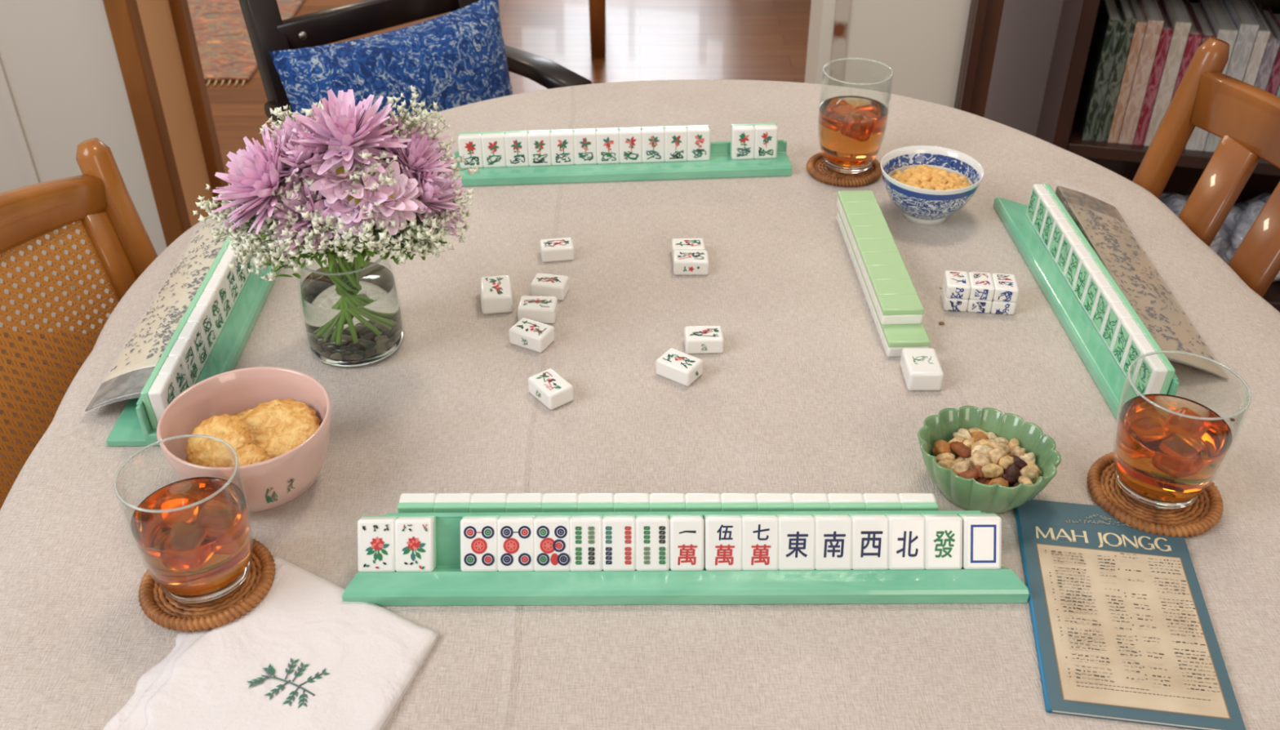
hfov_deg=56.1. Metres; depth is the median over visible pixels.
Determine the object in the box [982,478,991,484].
almond
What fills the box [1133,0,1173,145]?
book
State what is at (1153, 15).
book
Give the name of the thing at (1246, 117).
chair
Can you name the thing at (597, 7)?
chair
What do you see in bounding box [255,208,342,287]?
breath
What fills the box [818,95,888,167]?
tea
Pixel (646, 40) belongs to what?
floor
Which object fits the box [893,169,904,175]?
nugget
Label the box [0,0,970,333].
wall
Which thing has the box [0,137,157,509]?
chair
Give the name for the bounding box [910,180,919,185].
nugget
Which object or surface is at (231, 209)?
breath
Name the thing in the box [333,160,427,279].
chrysanthemum
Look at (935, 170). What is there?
nugget
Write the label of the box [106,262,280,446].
rack
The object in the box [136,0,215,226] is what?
trim
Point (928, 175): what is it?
nugget
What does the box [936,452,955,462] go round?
peanut
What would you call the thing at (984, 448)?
cashew piece
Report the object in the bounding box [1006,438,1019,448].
peanut
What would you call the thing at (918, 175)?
nugget
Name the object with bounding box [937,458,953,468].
peanut
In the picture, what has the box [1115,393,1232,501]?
tea
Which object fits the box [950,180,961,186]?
nugget
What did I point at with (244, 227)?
breath
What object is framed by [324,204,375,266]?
breath
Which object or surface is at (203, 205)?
breath
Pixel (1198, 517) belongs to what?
coaster
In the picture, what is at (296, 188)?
breath
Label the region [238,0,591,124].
wooden armchair
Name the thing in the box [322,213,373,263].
breath
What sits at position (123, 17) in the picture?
trim
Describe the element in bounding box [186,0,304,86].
area rug
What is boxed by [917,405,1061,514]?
scalloped bowl
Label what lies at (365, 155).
breath
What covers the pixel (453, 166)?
breath
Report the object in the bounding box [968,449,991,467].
chunk
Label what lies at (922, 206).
porcelain bowl
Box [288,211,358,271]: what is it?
breath
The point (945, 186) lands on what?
nugget
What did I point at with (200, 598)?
drinking glass
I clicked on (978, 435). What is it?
hazelnut
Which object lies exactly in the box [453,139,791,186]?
rack
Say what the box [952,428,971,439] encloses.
cashew piece
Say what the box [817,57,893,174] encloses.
drinking glass
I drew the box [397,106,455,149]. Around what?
breath
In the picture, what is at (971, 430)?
peanut
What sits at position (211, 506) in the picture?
ice cube
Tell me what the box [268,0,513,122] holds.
throw cushion
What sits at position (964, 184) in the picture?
nugget
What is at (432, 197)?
chrysanthemum
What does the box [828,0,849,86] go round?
trim
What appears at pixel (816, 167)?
coaster
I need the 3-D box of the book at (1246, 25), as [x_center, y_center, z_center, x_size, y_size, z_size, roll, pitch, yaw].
[1.105,-0.560,2.279,0.030,0.245,0.202,8,36,11]
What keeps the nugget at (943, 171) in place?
in the porcelain bowl at (922, 206)
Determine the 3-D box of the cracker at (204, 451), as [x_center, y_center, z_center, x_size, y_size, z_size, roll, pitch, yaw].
[-0.298,0.055,0.848,0.048,0.022,0.043,6,36,9]
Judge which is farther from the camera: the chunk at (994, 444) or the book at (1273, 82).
the book at (1273, 82)
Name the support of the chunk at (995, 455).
in the scalloped bowl at (966, 494)
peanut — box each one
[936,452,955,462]
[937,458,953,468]
[947,435,964,450]
[955,457,965,461]
[962,437,975,448]
[967,426,985,435]
[970,439,991,449]
[981,462,1004,478]
[998,455,1013,469]
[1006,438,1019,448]
[1017,475,1032,484]
[1025,461,1041,475]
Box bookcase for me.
[1035,0,1279,311]
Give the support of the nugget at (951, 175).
in the porcelain bowl at (922, 206)
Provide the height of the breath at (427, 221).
0.069 m
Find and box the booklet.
[1013,499,1245,729]
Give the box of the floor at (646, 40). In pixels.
[0,0,811,502]
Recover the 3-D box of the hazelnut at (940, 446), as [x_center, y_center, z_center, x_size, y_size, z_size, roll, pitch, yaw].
[0.221,0.062,0.878,0.014,0.013,0.014,3,35,4]
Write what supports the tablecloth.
on the dining table
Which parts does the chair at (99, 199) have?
rail, cane panel, post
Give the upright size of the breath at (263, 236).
0.062 m
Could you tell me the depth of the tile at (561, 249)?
1.14 m
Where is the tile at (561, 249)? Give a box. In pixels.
[539,237,574,262]
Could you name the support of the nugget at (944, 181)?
in the porcelain bowl at (922, 206)
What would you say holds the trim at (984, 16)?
attached to the wall at (62, 86)
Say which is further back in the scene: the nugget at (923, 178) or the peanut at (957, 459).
the nugget at (923, 178)
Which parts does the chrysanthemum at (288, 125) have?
stem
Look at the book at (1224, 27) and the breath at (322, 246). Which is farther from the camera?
the book at (1224, 27)
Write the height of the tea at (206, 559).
0.048 m
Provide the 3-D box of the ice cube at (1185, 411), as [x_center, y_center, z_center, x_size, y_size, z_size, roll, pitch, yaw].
[0.387,0.047,0.853,0.030,0.033,0.030,28,44,34]
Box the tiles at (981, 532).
[635,512,1001,570]
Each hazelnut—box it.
[931,439,951,456]
[971,431,988,441]
[987,477,1008,486]
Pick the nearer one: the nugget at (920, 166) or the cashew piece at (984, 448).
the cashew piece at (984, 448)
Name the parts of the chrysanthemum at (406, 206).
stem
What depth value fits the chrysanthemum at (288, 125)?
0.92 m
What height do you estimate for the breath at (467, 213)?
0.140 m
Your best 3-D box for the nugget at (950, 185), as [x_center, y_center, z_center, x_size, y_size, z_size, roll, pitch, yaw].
[0.308,-0.176,1.193,0.008,0.009,0.012,11,37,15]
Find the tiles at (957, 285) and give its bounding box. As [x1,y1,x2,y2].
[941,270,1018,315]
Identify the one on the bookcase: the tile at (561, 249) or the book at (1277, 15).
the book at (1277, 15)
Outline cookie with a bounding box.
[240,398,320,458]
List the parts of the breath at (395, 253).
stem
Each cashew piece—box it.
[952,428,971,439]
[957,456,971,461]
[970,444,993,456]
[983,431,997,439]
[989,436,1008,444]
[1019,452,1035,463]
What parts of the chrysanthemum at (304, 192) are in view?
stem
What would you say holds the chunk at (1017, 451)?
in the scalloped bowl at (966, 494)
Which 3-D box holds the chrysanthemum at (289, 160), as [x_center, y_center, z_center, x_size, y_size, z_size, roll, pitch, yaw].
[-0.253,-0.101,0.956,0.063,0.190,0.071,-2,35,-3]
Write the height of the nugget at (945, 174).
0.010 m
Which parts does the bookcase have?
panel, shelf, panel, shelf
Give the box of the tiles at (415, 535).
[357,515,436,572]
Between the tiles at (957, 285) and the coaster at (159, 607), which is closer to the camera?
the coaster at (159, 607)
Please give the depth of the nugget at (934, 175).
1.20 m
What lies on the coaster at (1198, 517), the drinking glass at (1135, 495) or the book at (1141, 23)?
the drinking glass at (1135, 495)
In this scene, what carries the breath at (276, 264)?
in the water
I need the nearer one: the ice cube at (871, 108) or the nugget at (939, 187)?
the nugget at (939, 187)
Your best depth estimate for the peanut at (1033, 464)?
0.86 m
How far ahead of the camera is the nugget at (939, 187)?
1.18 m
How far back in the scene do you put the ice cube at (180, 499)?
0.77 m
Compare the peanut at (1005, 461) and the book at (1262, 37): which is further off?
the book at (1262, 37)
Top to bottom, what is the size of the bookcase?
1.300 m
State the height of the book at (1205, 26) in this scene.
0.220 m
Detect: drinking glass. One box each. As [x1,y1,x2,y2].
[113,434,253,606]
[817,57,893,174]
[1112,351,1251,510]
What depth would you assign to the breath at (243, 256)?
0.92 m
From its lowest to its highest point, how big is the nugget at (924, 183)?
0.010 m
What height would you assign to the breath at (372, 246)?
0.150 m
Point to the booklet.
(1122, 627)
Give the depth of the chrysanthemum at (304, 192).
0.90 m
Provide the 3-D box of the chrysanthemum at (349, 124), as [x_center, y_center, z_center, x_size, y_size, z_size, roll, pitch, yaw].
[-0.225,-0.111,0.950,0.090,0.212,0.092,-21,40,-27]
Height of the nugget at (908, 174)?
0.010 m
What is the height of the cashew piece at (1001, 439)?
0.013 m
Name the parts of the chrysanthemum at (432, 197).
stem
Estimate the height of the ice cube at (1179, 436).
0.024 m
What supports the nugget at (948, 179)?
in the porcelain bowl at (922, 206)
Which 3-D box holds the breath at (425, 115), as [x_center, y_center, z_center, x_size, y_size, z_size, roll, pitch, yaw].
[-0.208,-0.154,0.956,0.104,0.135,0.044,0,35,0]
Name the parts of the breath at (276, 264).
stem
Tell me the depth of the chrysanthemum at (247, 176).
0.90 m
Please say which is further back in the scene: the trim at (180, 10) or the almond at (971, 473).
the trim at (180, 10)
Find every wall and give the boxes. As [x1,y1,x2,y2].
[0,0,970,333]
[983,0,1063,137]
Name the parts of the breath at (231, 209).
stem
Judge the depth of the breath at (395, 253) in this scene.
0.90 m
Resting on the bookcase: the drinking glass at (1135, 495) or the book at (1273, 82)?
the book at (1273, 82)
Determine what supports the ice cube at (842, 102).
in the tea at (845, 141)
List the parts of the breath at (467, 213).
stem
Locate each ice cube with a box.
[165,492,189,508]
[169,522,196,536]
[203,499,226,515]
[835,99,848,105]
[850,112,862,119]
[867,106,876,111]
[1145,409,1165,425]
[1173,432,1196,444]
[1177,407,1199,419]
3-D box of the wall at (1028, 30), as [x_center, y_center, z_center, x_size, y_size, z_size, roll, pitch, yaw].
[2.002,-1.520,2.207,2.796,2.600,0.120,0,35,0]
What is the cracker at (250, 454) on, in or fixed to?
in the bowl at (273, 482)
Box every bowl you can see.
[156,366,331,512]
[880,145,983,225]
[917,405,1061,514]
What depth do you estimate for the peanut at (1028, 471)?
0.85 m
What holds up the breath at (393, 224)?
in the flower vase
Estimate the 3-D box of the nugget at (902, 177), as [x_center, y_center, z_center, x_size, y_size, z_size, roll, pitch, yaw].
[0.265,-0.186,1.209,0.012,0.013,0.018,19,39,25]
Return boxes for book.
[1076,0,1123,141]
[1095,0,1136,142]
[1106,0,1146,142]
[1117,0,1164,144]
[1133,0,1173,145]
[1143,0,1191,146]
[1170,0,1202,101]
[1184,0,1238,151]
[1187,0,1216,45]
[1203,0,1259,151]
[1242,0,1270,85]
[1253,4,1279,90]
[1263,8,1279,95]
[1273,13,1279,97]
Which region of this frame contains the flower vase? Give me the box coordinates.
[297,245,404,366]
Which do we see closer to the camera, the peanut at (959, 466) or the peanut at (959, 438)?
the peanut at (959, 466)
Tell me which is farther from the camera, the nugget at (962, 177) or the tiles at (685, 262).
the nugget at (962, 177)
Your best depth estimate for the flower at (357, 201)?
0.89 m
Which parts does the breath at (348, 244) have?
stem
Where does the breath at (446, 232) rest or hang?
in the flower vase
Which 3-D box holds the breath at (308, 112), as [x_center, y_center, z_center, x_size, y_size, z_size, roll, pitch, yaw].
[-0.241,-0.145,0.945,0.041,0.132,0.045,7,36,10]
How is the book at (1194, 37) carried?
on the bookcase
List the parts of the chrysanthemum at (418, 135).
stem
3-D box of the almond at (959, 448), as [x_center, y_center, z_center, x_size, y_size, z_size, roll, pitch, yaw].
[0.233,0.061,0.874,0.012,0.010,0.021,-19,40,-25]
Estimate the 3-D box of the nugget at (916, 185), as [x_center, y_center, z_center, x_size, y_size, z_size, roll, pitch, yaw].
[0.273,-0.174,1.192,0.016,0.012,0.012,23,41,29]
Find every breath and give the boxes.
[192,183,343,258]
[211,208,277,262]
[216,182,279,240]
[228,204,327,255]
[228,219,319,269]
[235,216,303,263]
[238,234,315,280]
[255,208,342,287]
[259,105,355,275]
[267,208,337,271]
[269,172,370,276]
[288,208,337,265]
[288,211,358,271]
[304,100,324,132]
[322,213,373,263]
[323,85,439,254]
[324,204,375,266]
[332,151,398,245]
[334,213,453,259]
[342,146,479,261]
[347,201,407,283]
[350,198,449,266]
[351,208,404,251]
[381,207,439,264]
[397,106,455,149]
[402,209,465,260]
[416,186,474,231]
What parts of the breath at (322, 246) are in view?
stem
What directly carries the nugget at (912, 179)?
in the porcelain bowl at (922, 206)
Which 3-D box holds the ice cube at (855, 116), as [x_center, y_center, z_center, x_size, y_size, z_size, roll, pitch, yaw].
[0.228,-0.250,1.260,0.026,0.027,0.024,-13,37,-18]
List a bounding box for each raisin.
[1001,473,1015,484]
[1003,462,1020,480]
[1011,455,1027,469]
[1011,482,1022,486]
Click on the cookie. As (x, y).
(278, 426)
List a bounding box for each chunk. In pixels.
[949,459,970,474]
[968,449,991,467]
[987,448,1007,464]
[990,440,1010,453]
[1008,445,1026,457]
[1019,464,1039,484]
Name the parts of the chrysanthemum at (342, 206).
stem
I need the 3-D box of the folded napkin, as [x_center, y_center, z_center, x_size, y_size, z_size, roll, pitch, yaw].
[-0.222,0.189,0.731,0.160,0.008,0.182,10,37,14]
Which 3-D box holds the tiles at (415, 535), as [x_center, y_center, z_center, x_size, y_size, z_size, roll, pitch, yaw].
[-0.162,0.119,0.799,0.050,0.037,0.032,0,35,0]
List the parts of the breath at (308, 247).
stem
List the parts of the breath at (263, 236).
stem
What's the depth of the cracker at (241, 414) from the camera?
0.90 m
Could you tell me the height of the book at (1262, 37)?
0.235 m
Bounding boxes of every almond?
[950,440,971,457]
[958,467,978,479]
[973,465,983,477]
[975,477,986,483]
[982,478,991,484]
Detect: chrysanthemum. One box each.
[211,124,333,272]
[262,131,337,275]
[263,115,357,287]
[264,175,351,290]
[285,88,411,271]
[302,137,386,266]
[312,175,395,280]
[313,112,453,289]
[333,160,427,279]
[344,132,456,284]
[355,161,466,281]
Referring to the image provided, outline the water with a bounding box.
[300,261,402,360]
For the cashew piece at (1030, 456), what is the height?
0.012 m
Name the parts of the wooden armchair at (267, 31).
post, armrest, rail, post, armrest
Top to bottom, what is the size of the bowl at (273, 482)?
0.064 m
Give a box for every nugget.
[890,173,902,178]
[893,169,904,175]
[897,174,907,182]
[902,168,911,173]
[904,170,912,177]
[904,180,911,186]
[906,177,919,181]
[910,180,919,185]
[911,168,923,174]
[911,173,922,182]
[911,183,923,188]
[915,164,928,168]
[920,166,933,171]
[920,171,932,180]
[920,175,929,182]
[920,180,928,186]
[923,184,933,190]
[926,182,938,190]
[928,177,942,184]
[931,173,943,180]
[932,168,940,173]
[934,185,944,190]
[937,170,948,175]
[938,182,949,190]
[941,172,948,177]
[941,177,946,184]
[944,176,955,183]
[946,182,954,188]
[947,173,959,177]
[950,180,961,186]
[954,177,964,183]
[956,185,967,188]
[958,175,968,182]
[961,182,971,186]
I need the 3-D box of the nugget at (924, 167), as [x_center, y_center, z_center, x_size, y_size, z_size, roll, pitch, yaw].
[0.291,-0.196,1.224,0.016,0.012,0.013,9,36,12]
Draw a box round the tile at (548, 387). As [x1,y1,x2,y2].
[528,368,573,409]
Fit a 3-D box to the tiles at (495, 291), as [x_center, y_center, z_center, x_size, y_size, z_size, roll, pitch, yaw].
[-0.099,-0.048,1.058,0.082,0.018,0.113,-5,35,-7]
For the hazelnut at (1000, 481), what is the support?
in the scalloped bowl at (966, 494)
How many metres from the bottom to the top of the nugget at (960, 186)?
0.011 m
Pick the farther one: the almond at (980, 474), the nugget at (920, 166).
the nugget at (920, 166)
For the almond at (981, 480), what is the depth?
0.85 m
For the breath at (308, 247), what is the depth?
0.90 m
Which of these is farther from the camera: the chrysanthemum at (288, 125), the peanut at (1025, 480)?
the chrysanthemum at (288, 125)
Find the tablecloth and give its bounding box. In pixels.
[0,80,1279,729]
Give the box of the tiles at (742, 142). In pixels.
[457,123,777,168]
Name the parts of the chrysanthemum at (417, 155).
stem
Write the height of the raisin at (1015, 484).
0.008 m
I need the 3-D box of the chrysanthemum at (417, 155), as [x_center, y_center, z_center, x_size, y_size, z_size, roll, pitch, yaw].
[-0.203,-0.101,0.965,0.121,0.179,0.068,0,35,0]
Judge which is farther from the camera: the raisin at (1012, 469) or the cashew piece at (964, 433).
the cashew piece at (964, 433)
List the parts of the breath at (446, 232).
stem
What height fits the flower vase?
0.092 m
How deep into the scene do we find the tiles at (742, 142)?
1.28 m
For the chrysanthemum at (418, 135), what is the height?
0.188 m
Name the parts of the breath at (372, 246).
stem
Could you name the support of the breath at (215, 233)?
in the flower vase
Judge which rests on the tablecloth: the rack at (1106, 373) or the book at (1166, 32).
the rack at (1106, 373)
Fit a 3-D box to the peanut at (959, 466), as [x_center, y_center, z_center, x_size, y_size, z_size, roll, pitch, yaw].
[0.228,0.074,0.857,0.014,0.012,0.014,19,39,25]
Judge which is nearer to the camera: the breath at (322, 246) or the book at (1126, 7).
the breath at (322, 246)
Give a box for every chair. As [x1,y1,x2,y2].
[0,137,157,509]
[588,0,605,58]
[1132,37,1279,297]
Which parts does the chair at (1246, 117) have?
post, crest rail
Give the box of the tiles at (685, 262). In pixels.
[671,238,708,275]
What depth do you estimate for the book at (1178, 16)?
2.21 m
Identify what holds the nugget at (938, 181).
on the nugget
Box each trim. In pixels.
[102,0,191,247]
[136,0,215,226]
[168,0,227,209]
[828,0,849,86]
[953,0,1004,117]
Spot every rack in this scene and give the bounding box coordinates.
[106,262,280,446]
[342,510,1029,605]
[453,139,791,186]
[993,196,1178,420]
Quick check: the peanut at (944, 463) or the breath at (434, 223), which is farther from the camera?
the breath at (434, 223)
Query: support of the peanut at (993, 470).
in the scalloped bowl at (966, 494)
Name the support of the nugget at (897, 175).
in the porcelain bowl at (922, 206)
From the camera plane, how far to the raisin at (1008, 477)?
0.84 m
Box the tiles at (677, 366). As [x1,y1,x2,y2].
[655,325,724,386]
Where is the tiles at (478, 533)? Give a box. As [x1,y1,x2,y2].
[460,514,635,571]
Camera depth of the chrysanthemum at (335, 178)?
0.89 m
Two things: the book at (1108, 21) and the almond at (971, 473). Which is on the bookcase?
the book at (1108, 21)
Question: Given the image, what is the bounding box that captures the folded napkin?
[102,555,439,729]
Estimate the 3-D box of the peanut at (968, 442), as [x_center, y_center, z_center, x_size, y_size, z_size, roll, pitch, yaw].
[0.241,0.059,0.879,0.008,0.008,0.016,28,44,34]
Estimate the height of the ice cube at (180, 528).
0.029 m
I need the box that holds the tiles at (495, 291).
[479,272,568,352]
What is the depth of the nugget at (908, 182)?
1.19 m
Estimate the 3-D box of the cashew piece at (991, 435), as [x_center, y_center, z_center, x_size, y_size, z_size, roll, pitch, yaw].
[0.260,0.055,0.889,0.012,0.009,0.012,-6,36,-9]
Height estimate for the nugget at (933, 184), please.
0.011 m
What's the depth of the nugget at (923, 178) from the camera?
1.20 m
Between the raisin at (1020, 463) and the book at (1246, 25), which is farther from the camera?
the book at (1246, 25)
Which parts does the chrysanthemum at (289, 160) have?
stem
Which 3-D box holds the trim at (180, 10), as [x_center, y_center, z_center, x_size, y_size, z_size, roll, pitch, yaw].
[-0.864,-1.028,1.943,0.058,2.100,0.040,0,35,0]
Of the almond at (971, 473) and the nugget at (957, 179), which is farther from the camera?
the nugget at (957, 179)
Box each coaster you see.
[137,537,275,631]
[806,151,881,187]
[1086,451,1223,537]
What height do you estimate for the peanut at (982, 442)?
0.011 m
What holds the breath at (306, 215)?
in the flower vase
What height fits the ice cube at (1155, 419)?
0.027 m
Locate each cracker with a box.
[184,413,251,466]
[228,443,271,466]
[234,408,252,417]
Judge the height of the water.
0.054 m
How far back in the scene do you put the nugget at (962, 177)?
1.21 m
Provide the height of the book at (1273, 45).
0.220 m
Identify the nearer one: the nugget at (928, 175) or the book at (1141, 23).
the nugget at (928, 175)
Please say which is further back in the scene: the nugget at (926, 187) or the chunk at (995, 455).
the nugget at (926, 187)
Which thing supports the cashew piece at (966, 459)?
in the scalloped bowl at (966, 494)
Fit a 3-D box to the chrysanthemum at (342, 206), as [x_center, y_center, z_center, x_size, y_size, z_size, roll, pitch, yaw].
[-0.227,-0.084,0.951,0.059,0.166,0.100,-19,39,-25]
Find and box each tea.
[130,476,250,595]
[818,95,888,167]
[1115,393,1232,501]
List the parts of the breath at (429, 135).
stem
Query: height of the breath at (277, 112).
0.189 m

